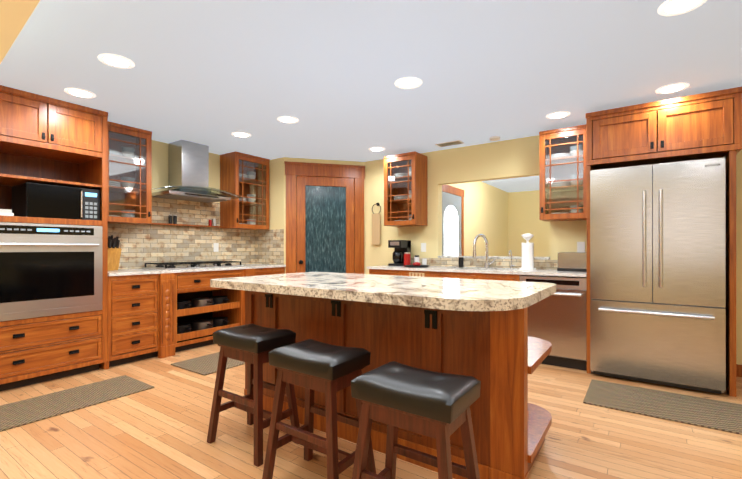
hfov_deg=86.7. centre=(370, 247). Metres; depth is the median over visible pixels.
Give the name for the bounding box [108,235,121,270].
knife block
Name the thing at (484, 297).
island countertop
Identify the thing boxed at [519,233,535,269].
paper towel
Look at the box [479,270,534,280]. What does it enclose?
base cabinet
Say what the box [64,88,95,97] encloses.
recessed light
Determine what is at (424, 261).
canister
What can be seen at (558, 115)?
recessed light
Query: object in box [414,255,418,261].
canister
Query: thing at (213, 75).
ceiling
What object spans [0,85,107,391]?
tall cabinet
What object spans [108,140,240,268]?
wall
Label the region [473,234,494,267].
faucet
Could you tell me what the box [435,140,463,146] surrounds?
ceiling vent
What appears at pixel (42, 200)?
microwave
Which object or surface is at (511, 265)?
tap
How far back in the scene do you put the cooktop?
4.66 m
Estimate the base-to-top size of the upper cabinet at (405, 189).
0.930 m
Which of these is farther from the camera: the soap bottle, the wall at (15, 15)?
the soap bottle
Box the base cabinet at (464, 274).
[403,270,478,278]
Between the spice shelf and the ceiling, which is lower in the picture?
the spice shelf
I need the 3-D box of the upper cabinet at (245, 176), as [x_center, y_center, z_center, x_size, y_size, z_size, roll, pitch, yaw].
[-1.772,-0.770,5.554,0.355,1.017,0.580,0,0,35]
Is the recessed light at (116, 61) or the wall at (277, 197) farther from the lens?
the wall at (277, 197)
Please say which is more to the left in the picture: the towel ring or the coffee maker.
the towel ring
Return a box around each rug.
[0,375,153,431]
[171,352,244,375]
[583,379,741,434]
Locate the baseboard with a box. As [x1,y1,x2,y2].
[736,364,741,376]
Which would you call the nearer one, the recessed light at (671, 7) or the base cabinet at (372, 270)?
the recessed light at (671, 7)
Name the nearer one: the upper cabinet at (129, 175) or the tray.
the upper cabinet at (129, 175)
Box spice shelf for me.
[149,214,222,227]
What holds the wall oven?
in the tall cabinet at (48, 140)
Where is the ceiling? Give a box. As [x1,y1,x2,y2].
[0,0,741,191]
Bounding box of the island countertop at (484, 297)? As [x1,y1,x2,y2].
[210,272,555,315]
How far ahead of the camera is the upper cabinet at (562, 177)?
4.12 m
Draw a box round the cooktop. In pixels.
[142,261,243,269]
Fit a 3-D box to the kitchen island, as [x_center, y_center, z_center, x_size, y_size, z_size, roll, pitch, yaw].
[0.086,0.714,2.649,2.018,0.886,0.754,0,0,35]
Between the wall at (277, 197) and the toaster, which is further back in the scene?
the wall at (277, 197)
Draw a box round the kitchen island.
[244,292,555,478]
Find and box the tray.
[404,262,429,267]
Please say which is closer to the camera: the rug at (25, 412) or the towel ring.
the rug at (25, 412)
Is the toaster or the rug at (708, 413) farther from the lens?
the toaster
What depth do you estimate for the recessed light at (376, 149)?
5.12 m
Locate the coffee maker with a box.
[388,240,410,265]
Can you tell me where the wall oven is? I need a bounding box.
[0,222,102,321]
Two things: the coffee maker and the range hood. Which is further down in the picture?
the coffee maker
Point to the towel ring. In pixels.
(375, 228)
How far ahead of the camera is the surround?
3.22 m
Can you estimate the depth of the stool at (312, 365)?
1.84 m
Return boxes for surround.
[585,87,741,396]
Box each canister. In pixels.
[404,252,410,264]
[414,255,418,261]
[422,258,426,264]
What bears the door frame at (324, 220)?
attached to the wall at (277, 197)
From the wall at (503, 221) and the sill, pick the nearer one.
the sill
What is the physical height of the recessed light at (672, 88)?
0.004 m
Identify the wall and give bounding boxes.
[0,0,39,63]
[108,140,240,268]
[268,157,363,273]
[364,135,741,364]
[448,181,507,255]
[508,190,549,256]
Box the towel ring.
[372,203,380,244]
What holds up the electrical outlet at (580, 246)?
attached to the wall at (511, 158)
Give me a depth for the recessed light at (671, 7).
2.08 m
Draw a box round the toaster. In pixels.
[557,252,586,271]
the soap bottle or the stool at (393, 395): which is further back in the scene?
the soap bottle
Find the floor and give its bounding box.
[0,344,741,478]
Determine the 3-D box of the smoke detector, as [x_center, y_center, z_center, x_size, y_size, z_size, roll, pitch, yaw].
[1.440,-1.267,4.567,0.120,0.028,0.120,0,0,35]
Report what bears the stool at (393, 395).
on the floor
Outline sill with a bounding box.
[438,256,549,259]
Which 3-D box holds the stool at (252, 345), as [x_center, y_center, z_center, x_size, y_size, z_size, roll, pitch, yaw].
[-0.694,0.821,2.334,0.466,0.672,0.326,0,0,35]
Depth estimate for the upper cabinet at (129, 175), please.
4.29 m
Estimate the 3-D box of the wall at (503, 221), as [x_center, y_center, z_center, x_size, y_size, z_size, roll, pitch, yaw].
[1.877,-0.060,7.336,0.120,2.440,4.410,0,0,35]
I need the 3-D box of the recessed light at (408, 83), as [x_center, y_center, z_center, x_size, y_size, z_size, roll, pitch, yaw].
[0.292,-1.280,3.063,0.216,0.004,0.216,0,0,35]
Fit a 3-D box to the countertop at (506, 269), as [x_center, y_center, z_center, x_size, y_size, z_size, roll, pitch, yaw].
[1.154,0.258,4.594,2.477,0.030,0.671,0,0,35]
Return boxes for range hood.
[152,140,242,202]
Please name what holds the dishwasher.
in the base cabinet at (483, 274)
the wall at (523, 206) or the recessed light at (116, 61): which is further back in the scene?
the wall at (523, 206)
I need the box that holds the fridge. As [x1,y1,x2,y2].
[590,157,725,393]
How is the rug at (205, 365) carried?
on the floor
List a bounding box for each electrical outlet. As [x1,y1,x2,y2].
[214,243,218,251]
[421,243,425,251]
[577,242,584,251]
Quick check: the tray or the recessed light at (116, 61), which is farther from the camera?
the tray
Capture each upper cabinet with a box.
[108,121,151,224]
[220,151,269,229]
[384,151,427,226]
[539,124,586,221]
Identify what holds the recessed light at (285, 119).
in the ceiling
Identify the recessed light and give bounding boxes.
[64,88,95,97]
[98,54,134,68]
[231,132,250,137]
[277,116,298,122]
[369,147,384,150]
[395,77,421,88]
[546,111,569,118]
[656,83,688,93]
[657,0,706,15]
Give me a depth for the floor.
2.37 m
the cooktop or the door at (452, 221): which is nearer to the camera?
the cooktop
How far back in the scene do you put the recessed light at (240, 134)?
4.44 m
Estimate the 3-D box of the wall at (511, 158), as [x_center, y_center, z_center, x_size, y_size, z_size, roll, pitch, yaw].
[2.073,-0.062,4.444,8.200,2.440,0.120,0,0,35]
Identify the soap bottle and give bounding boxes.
[458,254,463,266]
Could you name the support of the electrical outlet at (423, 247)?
attached to the wall at (511, 158)
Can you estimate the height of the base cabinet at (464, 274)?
0.885 m
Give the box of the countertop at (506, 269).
[375,266,586,276]
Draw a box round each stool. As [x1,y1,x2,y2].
[207,323,299,466]
[262,339,375,478]
[351,361,480,478]
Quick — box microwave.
[0,182,99,219]
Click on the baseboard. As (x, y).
(738, 370)
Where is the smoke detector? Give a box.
[489,136,499,140]
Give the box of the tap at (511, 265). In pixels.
[509,250,515,267]
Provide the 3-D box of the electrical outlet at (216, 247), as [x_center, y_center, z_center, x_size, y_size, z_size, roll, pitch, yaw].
[-2.115,-0.001,5.363,0.006,0.120,0.075,0,0,35]
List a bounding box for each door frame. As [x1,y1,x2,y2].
[284,161,364,273]
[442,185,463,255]
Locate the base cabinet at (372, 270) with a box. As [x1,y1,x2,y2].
[367,266,402,275]
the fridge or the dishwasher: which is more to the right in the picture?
the fridge
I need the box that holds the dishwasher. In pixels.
[520,275,586,370]
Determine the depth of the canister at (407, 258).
5.08 m

